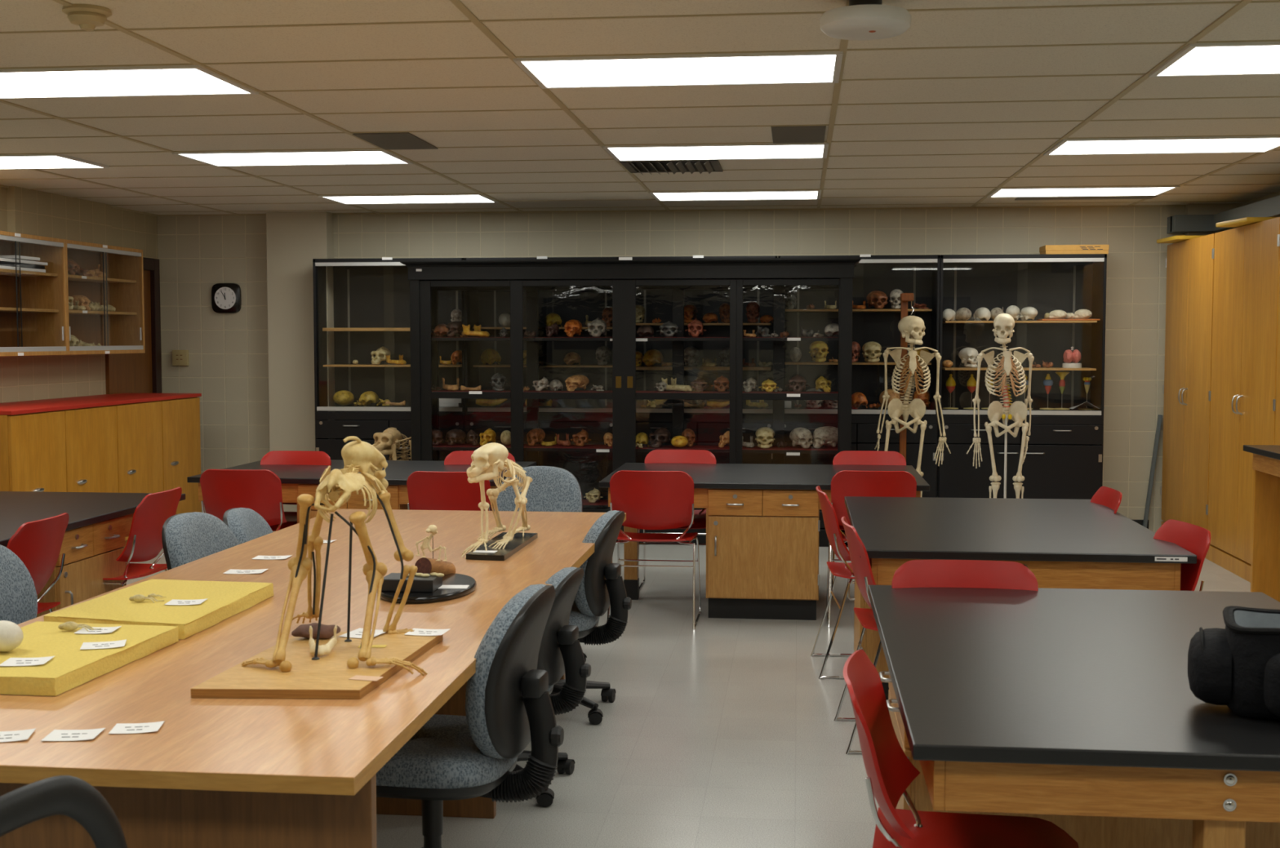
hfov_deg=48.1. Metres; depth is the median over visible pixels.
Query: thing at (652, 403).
fragment
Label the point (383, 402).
fragment
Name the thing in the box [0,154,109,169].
recessed light
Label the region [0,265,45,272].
tray
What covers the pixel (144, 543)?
chair
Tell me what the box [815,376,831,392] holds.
skull
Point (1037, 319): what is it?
tray
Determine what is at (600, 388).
fragment
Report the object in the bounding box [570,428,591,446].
skull
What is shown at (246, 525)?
office chair
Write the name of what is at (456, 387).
mandible
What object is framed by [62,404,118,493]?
door
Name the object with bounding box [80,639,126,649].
paper card
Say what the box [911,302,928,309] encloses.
fragment
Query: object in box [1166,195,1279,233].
duct
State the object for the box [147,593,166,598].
skeleton
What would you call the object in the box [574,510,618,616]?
cushion
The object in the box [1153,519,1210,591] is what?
chair
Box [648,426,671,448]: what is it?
skull
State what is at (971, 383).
model
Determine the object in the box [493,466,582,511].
cushion
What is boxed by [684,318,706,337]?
skull
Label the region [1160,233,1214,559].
tall cabinet
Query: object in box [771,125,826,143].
ceiling plate
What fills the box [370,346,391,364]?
skull
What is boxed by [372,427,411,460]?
skeleton
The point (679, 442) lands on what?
braincase
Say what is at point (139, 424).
door
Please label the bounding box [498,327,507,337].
skull
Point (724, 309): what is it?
skull
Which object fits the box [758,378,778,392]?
skull
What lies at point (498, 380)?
skull
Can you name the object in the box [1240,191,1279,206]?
wall
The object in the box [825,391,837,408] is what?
skull
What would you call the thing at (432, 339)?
shelf
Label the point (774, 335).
fragment
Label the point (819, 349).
skull
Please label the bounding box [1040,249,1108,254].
tray
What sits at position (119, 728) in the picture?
paper card
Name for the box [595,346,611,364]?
skull
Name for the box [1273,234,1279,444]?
tall cabinet
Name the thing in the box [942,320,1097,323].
shelf
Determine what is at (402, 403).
bone
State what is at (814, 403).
skull
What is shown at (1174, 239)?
board
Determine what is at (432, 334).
fragment
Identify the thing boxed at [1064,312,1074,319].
model
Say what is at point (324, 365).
shelf
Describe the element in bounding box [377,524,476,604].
display
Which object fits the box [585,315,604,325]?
mandible
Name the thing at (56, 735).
paper card
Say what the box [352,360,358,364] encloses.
braincase
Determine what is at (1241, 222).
board
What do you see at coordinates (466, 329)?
mandible
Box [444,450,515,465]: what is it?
chair
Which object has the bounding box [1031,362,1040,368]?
fragment
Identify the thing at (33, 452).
door
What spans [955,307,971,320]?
braincase
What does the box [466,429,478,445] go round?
skull
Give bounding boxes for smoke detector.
[62,4,111,31]
[819,0,911,39]
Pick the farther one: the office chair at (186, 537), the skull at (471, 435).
the skull at (471, 435)
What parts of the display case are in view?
door, door, recessed pull, recessed pull, cornice, door, door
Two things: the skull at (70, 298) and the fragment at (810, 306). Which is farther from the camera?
the fragment at (810, 306)
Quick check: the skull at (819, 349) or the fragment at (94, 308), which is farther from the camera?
the skull at (819, 349)
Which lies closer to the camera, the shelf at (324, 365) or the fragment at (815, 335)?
the fragment at (815, 335)
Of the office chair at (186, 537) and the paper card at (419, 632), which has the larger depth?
the office chair at (186, 537)
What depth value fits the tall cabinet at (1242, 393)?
9.36 m
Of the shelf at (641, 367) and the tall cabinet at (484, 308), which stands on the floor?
the tall cabinet at (484, 308)
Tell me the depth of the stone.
3.77 m
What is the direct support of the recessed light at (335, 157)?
in the ceiling
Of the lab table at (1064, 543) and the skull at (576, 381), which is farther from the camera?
the skull at (576, 381)
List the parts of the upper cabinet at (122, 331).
panel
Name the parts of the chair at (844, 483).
sled leg, seat, backrest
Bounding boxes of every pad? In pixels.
[0,621,178,696]
[43,579,273,639]
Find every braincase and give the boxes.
[333,390,354,405]
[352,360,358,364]
[498,312,510,327]
[500,430,511,445]
[671,435,688,448]
[789,346,801,362]
[879,389,899,408]
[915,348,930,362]
[942,360,952,367]
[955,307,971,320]
[990,307,1004,320]
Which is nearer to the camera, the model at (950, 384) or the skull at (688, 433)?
the skull at (688, 433)
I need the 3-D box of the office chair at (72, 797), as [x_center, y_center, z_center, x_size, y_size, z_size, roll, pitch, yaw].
[-1.205,0.872,2.219,0.655,1.103,0.704,2,4,28]
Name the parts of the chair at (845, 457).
sled leg, backrest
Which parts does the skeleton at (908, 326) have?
wooden post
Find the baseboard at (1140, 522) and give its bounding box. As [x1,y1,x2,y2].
[1132,520,1148,528]
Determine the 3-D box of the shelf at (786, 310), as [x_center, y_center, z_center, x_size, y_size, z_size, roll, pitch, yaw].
[1.731,-0.905,11.441,1.151,0.016,0.350,0,3,6]
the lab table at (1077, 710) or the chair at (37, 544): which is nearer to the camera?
the lab table at (1077, 710)
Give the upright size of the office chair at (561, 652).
0.767 m
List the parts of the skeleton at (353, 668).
support rod, support rod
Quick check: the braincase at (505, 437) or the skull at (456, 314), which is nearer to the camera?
the braincase at (505, 437)
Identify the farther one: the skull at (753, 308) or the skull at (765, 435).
the skull at (753, 308)
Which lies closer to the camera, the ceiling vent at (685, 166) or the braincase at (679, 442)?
the ceiling vent at (685, 166)
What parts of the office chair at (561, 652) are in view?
leg, leg, adjusting knob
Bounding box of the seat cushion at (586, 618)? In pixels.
[568,600,599,631]
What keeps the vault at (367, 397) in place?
in the tall cabinet at (371, 296)
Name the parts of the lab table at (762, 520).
leg, handle, drawer, handle, frame, door, drawer, handle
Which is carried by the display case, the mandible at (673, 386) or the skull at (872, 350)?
the mandible at (673, 386)
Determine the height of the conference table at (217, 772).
0.740 m
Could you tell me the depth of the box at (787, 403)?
11.49 m
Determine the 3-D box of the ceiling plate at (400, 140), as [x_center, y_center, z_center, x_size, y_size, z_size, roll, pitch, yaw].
[-1.294,-1.502,7.622,0.300,0.007,0.600,0,3,6]
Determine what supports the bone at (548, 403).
in the tall cabinet at (484, 308)
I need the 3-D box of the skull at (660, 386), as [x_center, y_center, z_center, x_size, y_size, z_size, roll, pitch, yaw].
[0.163,-0.294,11.000,0.109,0.089,0.136,-1,4,-19]
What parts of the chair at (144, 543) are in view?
sled leg, seat, backrest, sled leg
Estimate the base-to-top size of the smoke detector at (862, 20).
0.120 m
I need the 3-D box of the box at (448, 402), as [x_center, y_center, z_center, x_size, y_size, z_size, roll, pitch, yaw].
[-1.552,-0.188,11.786,0.209,0.085,0.210,0,3,6]
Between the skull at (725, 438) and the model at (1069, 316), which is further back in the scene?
the model at (1069, 316)
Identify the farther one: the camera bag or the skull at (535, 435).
the skull at (535, 435)
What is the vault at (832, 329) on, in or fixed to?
on the display case
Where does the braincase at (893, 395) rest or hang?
in the tall cabinet at (918, 275)
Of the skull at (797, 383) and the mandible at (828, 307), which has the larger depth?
the mandible at (828, 307)
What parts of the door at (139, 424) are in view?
handle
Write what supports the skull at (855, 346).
on the tall cabinet at (918, 275)
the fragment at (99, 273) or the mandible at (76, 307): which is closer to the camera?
the mandible at (76, 307)
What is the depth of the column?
11.99 m
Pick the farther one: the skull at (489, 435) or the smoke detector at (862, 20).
the skull at (489, 435)
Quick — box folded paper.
[1069,401,1105,408]
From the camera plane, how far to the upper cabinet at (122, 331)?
11.18 m
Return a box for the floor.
[126,532,1250,847]
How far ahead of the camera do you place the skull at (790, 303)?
11.41 m
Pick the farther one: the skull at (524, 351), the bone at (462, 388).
the skull at (524, 351)
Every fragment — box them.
[73,265,93,276]
[74,340,89,346]
[75,268,95,275]
[88,302,102,311]
[93,264,106,277]
[98,300,115,311]
[353,400,362,405]
[377,398,390,405]
[431,328,437,337]
[431,385,441,390]
[523,386,529,391]
[524,329,535,337]
[591,384,604,391]
[635,443,642,448]
[646,400,656,407]
[652,318,661,323]
[755,325,770,337]
[758,360,773,366]
[770,331,777,337]
[773,386,782,391]
[779,330,789,337]
[794,404,801,408]
[800,327,813,337]
[806,303,814,309]
[813,330,823,337]
[828,357,838,362]
[869,403,880,408]
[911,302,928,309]
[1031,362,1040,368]
[1042,360,1053,368]
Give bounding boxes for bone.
[385,400,405,405]
[460,385,481,391]
[475,398,507,406]
[524,399,552,406]
[684,401,704,407]
[706,400,729,407]
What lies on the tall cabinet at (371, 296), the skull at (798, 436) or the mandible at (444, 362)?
the mandible at (444, 362)
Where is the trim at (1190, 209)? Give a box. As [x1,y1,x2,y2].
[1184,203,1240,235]
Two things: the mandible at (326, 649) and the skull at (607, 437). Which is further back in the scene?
the skull at (607, 437)
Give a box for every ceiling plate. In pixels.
[352,132,438,150]
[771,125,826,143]
[1014,194,1161,199]
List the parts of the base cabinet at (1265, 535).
panel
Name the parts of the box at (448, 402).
lid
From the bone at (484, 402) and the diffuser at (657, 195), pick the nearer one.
the diffuser at (657, 195)
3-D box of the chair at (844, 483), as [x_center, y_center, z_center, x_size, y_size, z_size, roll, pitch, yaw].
[1.276,0.659,7.915,0.483,0.849,0.515,0,3,6]
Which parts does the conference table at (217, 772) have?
panel, panel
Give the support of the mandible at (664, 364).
on the tall cabinet at (708, 423)
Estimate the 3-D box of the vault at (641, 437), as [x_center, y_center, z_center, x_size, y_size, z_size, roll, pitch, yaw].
[0.015,0.120,11.042,0.111,0.108,0.170,0,3,6]
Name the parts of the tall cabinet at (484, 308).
handle, drawer, door, panel, drawer, door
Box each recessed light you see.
[0,65,258,99]
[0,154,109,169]
[172,149,413,166]
[317,193,498,204]
[513,51,843,88]
[602,142,828,161]
[648,189,821,200]
[986,186,1180,197]
[1043,135,1279,155]
[1148,41,1279,77]
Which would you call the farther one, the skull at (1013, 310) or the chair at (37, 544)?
the skull at (1013, 310)
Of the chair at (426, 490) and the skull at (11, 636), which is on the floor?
the chair at (426, 490)
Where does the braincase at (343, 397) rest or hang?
in the tall cabinet at (371, 296)
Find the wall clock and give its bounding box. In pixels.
[211,283,241,313]
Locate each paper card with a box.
[0,656,53,666]
[0,728,35,742]
[40,728,105,741]
[74,626,121,634]
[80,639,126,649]
[108,720,164,733]
[164,598,208,604]
[222,568,267,573]
[252,555,292,559]
[338,627,386,638]
[404,628,450,635]
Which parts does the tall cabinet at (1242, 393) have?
door, handle, handle, door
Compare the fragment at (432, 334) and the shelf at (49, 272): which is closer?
the shelf at (49, 272)
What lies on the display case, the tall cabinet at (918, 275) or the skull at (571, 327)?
the skull at (571, 327)
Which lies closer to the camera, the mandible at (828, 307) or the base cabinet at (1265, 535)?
the base cabinet at (1265, 535)
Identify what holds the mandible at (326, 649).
on the skeleton at (353, 668)
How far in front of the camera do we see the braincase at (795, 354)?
11.44 m
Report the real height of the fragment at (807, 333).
0.077 m
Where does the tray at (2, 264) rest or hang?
on the tray at (1, 266)
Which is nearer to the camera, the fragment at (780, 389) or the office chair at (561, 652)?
the office chair at (561, 652)
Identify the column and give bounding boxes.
[266,211,335,511]
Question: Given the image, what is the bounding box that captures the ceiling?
[0,0,1279,214]
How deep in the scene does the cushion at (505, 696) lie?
3.71 m
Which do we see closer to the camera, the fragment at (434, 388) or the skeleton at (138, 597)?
the skeleton at (138, 597)
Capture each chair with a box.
[0,544,37,624]
[0,775,127,847]
[6,512,68,613]
[102,486,182,586]
[161,511,239,570]
[200,469,286,532]
[222,507,272,544]
[260,450,331,531]
[376,583,564,847]
[406,471,491,511]
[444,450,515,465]
[493,466,586,661]
[512,567,591,807]
[550,510,631,724]
[607,470,701,629]
[639,449,716,589]
[810,485,854,679]
[826,470,916,627]
[831,450,906,597]
[834,516,881,754]
[843,649,1079,847]
[891,560,1038,591]
[1090,486,1122,513]
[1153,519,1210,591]
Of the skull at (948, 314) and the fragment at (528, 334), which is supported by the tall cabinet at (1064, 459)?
the skull at (948, 314)
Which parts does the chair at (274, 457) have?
seat, backrest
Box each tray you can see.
[0,255,39,260]
[0,257,48,265]
[0,262,44,269]
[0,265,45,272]
[1036,319,1100,320]
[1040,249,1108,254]
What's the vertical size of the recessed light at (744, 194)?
0.013 m
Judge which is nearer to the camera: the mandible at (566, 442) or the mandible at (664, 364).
the mandible at (566, 442)
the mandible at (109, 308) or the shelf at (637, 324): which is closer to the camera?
the mandible at (109, 308)
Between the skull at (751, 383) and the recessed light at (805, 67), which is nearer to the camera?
the recessed light at (805, 67)
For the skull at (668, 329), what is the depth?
10.88 m
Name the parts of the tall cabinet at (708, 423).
drawer, door, panel, door, drawer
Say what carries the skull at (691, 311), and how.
on the tall cabinet at (708, 423)
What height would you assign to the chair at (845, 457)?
0.849 m
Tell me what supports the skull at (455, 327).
on the display case
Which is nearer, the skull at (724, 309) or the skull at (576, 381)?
the skull at (576, 381)
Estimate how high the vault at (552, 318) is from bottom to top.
0.116 m
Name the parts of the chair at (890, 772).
backrest, sled leg, sled leg, seat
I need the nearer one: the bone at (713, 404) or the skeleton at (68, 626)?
the skeleton at (68, 626)
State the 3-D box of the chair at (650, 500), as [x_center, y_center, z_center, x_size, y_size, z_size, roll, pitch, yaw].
[0.085,0.659,7.915,0.483,0.849,0.515,0,3,6]
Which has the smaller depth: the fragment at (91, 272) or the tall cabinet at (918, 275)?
the fragment at (91, 272)
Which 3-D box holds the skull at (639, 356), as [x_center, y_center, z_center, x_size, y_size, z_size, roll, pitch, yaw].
[-0.020,-0.529,11.632,0.096,0.121,0.137,0,3,6]
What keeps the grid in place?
attached to the ceiling
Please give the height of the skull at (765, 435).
0.156 m
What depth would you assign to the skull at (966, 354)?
11.28 m
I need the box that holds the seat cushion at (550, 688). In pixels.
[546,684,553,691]
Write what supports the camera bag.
on the lab table at (1077, 710)
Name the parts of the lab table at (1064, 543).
handle, door, frame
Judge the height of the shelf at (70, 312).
0.020 m
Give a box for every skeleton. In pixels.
[57,621,101,631]
[128,594,164,602]
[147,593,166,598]
[191,435,443,698]
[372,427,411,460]
[461,442,537,560]
[874,293,951,497]
[966,306,1034,498]
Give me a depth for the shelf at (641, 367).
11.46 m
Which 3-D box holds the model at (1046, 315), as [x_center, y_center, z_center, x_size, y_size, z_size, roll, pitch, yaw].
[3.210,-0.848,11.256,0.062,0.050,0.077,-1,4,-14]
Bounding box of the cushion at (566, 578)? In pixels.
[545,567,577,589]
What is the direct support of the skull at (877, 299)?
on the tall cabinet at (918, 275)
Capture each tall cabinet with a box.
[312,257,465,461]
[464,256,618,499]
[631,255,777,464]
[777,254,940,497]
[937,253,1106,499]
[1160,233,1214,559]
[1206,217,1279,582]
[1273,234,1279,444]
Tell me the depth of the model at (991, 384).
11.32 m
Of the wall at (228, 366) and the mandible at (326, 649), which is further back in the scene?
the wall at (228, 366)
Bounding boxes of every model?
[942,373,958,408]
[963,373,977,408]
[981,377,993,408]
[1021,374,1032,409]
[1039,373,1055,409]
[1044,312,1050,319]
[1048,310,1066,319]
[1054,371,1070,409]
[1062,346,1081,368]
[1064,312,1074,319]
[1074,309,1092,319]
[1078,377,1094,409]
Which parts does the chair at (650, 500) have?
sled leg, backrest, seat, sled leg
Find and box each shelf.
[0,268,57,276]
[0,306,58,312]
[67,274,136,283]
[68,310,137,315]
[322,328,409,331]
[323,364,462,367]
[431,337,838,341]
[432,447,837,453]
[472,327,612,329]
[472,364,612,367]
[635,323,771,325]
[635,365,771,370]
[784,361,931,364]
[785,309,932,311]
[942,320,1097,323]
[942,367,1096,370]
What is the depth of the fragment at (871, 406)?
11.45 m
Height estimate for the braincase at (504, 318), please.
0.116 m
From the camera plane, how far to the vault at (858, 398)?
11.38 m
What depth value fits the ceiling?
6.41 m
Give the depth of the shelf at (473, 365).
11.61 m
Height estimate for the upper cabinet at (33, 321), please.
0.807 m
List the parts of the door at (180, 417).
handle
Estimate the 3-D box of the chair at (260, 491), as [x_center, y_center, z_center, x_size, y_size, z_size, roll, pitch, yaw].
[-2.145,0.655,7.990,0.483,0.849,0.515,0,3,6]
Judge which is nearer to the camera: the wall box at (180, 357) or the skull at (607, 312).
the skull at (607, 312)
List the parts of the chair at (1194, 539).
sled leg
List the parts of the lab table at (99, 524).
handle, drawer, handle, frame, door, drawer, handle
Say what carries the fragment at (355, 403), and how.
in the tall cabinet at (371, 296)
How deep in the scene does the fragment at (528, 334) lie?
11.06 m
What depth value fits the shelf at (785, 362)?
11.32 m
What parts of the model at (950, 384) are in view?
bulb, bulb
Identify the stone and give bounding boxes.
[291,622,340,639]
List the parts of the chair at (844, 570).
sled leg, backrest, sled leg, seat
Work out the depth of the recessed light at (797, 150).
7.98 m
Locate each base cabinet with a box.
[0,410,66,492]
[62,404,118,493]
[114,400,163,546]
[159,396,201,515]
[1243,444,1279,601]
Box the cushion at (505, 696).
[465,583,546,759]
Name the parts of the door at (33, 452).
handle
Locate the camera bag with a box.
[1187,605,1279,719]
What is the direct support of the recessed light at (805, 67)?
in the ceiling
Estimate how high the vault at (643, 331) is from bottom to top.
0.094 m
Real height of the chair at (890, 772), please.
0.849 m
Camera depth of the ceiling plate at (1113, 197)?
10.66 m
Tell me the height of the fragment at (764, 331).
0.088 m
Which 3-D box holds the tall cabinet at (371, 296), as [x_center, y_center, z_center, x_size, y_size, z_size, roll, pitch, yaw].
[-2.017,-0.258,11.842,1.251,2.205,0.493,0,3,6]
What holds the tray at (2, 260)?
on the tray at (2, 264)
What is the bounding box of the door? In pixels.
[105,257,162,394]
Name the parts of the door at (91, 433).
handle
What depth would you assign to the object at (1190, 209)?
11.20 m
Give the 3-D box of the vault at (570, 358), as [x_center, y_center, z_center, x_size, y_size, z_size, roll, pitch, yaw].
[-0.548,-0.534,11.690,0.135,0.105,0.207,0,3,6]
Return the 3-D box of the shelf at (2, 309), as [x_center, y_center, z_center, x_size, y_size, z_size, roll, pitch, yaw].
[-4.277,-0.759,9.490,0.288,0.020,1.153,0,3,6]
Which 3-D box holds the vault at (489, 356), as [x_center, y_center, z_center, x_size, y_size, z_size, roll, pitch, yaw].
[-1.225,-0.552,11.763,0.135,0.132,0.207,-2,4,-34]
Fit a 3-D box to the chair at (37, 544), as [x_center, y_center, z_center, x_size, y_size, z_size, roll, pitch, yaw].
[-2.576,0.792,5.711,0.515,0.849,0.483,0,3,4]
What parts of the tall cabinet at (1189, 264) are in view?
door, handle, handle, door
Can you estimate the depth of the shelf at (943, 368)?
11.18 m
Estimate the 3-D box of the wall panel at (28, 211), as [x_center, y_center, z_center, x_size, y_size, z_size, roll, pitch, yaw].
[-4.274,-1.505,10.617,0.060,0.362,1.410,0,3,6]
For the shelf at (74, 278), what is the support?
attached to the upper cabinet at (122, 331)
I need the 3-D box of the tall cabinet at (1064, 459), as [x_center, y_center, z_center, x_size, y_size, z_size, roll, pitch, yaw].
[2.972,-0.221,11.293,1.251,2.197,0.493,0,3,6]
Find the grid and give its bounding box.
[0,0,1279,216]
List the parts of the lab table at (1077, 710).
handle, drawer, handle, door, drawer, frame, leg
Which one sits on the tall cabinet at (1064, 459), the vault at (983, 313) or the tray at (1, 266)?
the vault at (983, 313)
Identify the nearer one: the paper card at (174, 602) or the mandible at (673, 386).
the paper card at (174, 602)
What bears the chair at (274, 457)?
on the floor
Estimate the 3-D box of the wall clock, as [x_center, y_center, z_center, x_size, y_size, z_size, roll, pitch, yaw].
[-3.521,-1.070,12.192,0.258,0.258,0.051,0,3,6]
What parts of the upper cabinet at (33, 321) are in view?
panel, pull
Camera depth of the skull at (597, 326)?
10.95 m
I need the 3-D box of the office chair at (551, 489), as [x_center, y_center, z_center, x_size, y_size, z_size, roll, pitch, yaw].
[-0.528,0.682,6.977,0.618,0.912,0.645,-3,5,-44]
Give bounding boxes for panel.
[6,186,112,245]
[1142,414,1162,528]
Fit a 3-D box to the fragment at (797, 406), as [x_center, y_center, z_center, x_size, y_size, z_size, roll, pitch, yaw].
[1.271,-0.149,11.505,0.065,0.040,0.038,-2,4,-31]
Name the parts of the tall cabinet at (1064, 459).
door, drawer, handle, panel, door, drawer, handle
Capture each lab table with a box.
[0,491,185,617]
[186,459,536,523]
[599,462,929,620]
[844,496,1196,700]
[867,585,1279,847]
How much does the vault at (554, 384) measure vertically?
0.089 m
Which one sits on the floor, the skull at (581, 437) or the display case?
the display case
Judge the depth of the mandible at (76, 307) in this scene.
10.44 m
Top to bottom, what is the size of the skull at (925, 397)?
0.154 m
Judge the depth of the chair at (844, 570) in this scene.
6.59 m
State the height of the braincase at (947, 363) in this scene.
0.061 m
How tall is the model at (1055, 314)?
0.071 m
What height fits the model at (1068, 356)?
0.168 m
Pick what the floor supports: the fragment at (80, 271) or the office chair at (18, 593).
the office chair at (18, 593)
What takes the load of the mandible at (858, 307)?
on the tall cabinet at (918, 275)
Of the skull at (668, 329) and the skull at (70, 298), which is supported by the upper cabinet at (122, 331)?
the skull at (70, 298)
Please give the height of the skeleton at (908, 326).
1.888 m
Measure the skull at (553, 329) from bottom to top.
0.114 m
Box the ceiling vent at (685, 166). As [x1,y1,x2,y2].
[619,160,723,174]
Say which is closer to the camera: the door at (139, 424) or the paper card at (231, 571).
the paper card at (231, 571)
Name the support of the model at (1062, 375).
in the tall cabinet at (1064, 459)
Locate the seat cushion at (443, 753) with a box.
[376,714,517,788]
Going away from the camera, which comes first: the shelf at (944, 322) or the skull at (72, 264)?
the skull at (72, 264)
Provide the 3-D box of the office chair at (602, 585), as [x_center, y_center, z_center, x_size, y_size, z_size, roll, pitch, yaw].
[-0.373,0.779,5.945,0.618,0.842,0.645,3,5,42]
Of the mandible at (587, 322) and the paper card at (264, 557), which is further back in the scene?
the mandible at (587, 322)
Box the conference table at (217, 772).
[0,508,626,847]
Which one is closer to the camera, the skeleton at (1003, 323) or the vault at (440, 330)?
the skeleton at (1003, 323)
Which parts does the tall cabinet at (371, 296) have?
drawer, door, panel, drawer, door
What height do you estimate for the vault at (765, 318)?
0.066 m
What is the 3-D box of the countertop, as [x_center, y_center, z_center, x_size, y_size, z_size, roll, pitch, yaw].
[-4.024,-0.154,10.219,0.661,0.026,2.815,0,3,6]
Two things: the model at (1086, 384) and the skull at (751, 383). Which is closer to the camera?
the skull at (751, 383)
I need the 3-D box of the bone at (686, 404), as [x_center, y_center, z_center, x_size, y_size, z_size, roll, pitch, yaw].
[0.440,-0.158,11.603,0.171,0.046,0.033,0,3,2]
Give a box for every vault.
[359,391,378,405]
[433,324,448,337]
[480,348,501,364]
[544,312,562,327]
[549,379,563,391]
[563,351,580,364]
[635,432,648,446]
[636,324,653,337]
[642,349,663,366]
[702,312,718,323]
[760,315,773,323]
[824,323,838,337]
[851,391,867,408]
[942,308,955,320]
[973,307,991,320]
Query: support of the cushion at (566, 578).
on the office chair at (561, 652)
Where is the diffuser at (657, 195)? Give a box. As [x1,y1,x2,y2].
[653,191,817,199]
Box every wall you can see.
[0,186,157,403]
[156,206,1185,532]
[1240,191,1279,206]
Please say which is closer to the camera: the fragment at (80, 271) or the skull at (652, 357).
the fragment at (80, 271)
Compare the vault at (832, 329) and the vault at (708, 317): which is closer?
the vault at (832, 329)
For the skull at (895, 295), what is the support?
on the tall cabinet at (918, 275)
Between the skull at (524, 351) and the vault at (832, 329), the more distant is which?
the skull at (524, 351)
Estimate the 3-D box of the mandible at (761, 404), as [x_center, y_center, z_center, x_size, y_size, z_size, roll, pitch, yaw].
[0.958,-0.178,11.545,0.162,0.094,0.163,-2,4,-34]
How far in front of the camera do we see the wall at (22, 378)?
10.76 m
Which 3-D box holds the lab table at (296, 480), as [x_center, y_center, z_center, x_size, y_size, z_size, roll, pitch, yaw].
[-1.626,0.653,8.713,1.800,0.762,1.224,0,3,6]
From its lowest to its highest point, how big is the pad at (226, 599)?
0.041 m
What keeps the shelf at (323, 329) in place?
attached to the tall cabinet at (371, 296)
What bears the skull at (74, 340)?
on the upper cabinet at (122, 331)
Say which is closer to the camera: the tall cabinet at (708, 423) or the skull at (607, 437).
the skull at (607, 437)
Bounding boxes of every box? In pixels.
[172,350,189,365]
[439,398,462,407]
[784,400,791,408]
[1039,244,1109,254]
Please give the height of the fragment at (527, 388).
0.037 m
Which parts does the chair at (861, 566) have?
sled leg, backrest, sled leg, seat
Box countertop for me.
[0,392,201,415]
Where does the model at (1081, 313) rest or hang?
on the tray at (1037, 319)
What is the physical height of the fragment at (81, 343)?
0.076 m
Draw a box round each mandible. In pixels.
[72,300,85,310]
[91,302,115,311]
[308,625,337,656]
[386,355,406,364]
[440,355,452,364]
[441,377,459,391]
[462,324,489,337]
[540,436,556,446]
[555,433,570,446]
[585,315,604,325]
[661,361,672,366]
[661,377,692,391]
[702,358,716,366]
[742,329,755,337]
[742,358,755,366]
[742,435,754,448]
[746,400,768,408]
[824,300,836,309]
[852,300,866,309]
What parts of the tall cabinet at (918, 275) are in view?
door, drawer, panel, drawer, door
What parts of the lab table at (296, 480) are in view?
door, drawer, frame, drawer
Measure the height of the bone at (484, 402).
0.074 m
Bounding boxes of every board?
[1156,235,1205,243]
[1215,217,1277,227]
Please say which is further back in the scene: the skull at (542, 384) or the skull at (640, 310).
the skull at (640, 310)
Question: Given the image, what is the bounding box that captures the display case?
[400,257,861,546]
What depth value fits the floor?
5.51 m
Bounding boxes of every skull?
[0,620,23,652]
[67,258,78,275]
[68,295,90,311]
[68,296,73,310]
[69,334,79,346]
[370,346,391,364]
[431,428,443,445]
[445,320,463,337]
[445,429,466,445]
[450,309,462,322]
[451,350,462,364]
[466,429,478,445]
[479,428,496,445]
[489,372,507,391]
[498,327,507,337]
[523,350,526,364]
[526,428,545,446]
[532,377,549,391]
[545,322,559,337]
[564,320,582,337]
[564,374,589,391]
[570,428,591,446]
[583,488,602,502]
[584,317,609,337]
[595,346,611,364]
[601,306,612,327]
[603,432,612,446]
[635,304,644,323]
[635,351,643,366]
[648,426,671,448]
[653,381,666,391]
[656,320,681,337]
[681,428,695,447]
[684,304,697,323]
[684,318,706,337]
[684,346,699,366]
[689,377,709,391]
[711,375,729,391]
[718,347,729,366]
[718,431,729,448]
[719,303,729,323]
[742,377,757,391]
[746,302,759,323]
[755,426,774,448]
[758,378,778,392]
[785,294,798,309]
[785,374,809,392]
[789,427,813,448]
[804,388,823,408]
[808,341,828,362]
[812,426,837,448]
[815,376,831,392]
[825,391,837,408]
[852,341,860,362]
[862,342,882,362]
[866,290,888,309]
[888,288,902,309]
[912,390,930,407]
[958,347,978,368]
[1005,305,1020,320]
[1019,306,1037,320]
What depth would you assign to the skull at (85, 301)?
10.59 m
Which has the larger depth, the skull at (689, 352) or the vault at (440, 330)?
the skull at (689, 352)
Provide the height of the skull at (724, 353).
0.154 m
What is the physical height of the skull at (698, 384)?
0.104 m
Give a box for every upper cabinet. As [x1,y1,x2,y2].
[0,231,68,356]
[65,239,145,355]
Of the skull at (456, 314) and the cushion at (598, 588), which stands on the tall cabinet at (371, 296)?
the skull at (456, 314)
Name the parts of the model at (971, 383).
bulb, bulb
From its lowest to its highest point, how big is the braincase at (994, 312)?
0.105 m
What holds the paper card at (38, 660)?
on the pad at (70, 667)
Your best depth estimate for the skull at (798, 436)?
10.84 m
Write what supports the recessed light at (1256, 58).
in the ceiling
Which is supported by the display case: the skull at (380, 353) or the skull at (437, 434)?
the skull at (437, 434)
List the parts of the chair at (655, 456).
sled leg, backrest, seat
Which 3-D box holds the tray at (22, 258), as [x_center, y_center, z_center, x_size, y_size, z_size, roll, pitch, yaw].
[-4.230,-1.120,9.672,0.220,0.020,0.300,0,3,6]
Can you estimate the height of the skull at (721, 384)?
0.125 m
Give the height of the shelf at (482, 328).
0.016 m
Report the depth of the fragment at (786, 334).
10.88 m

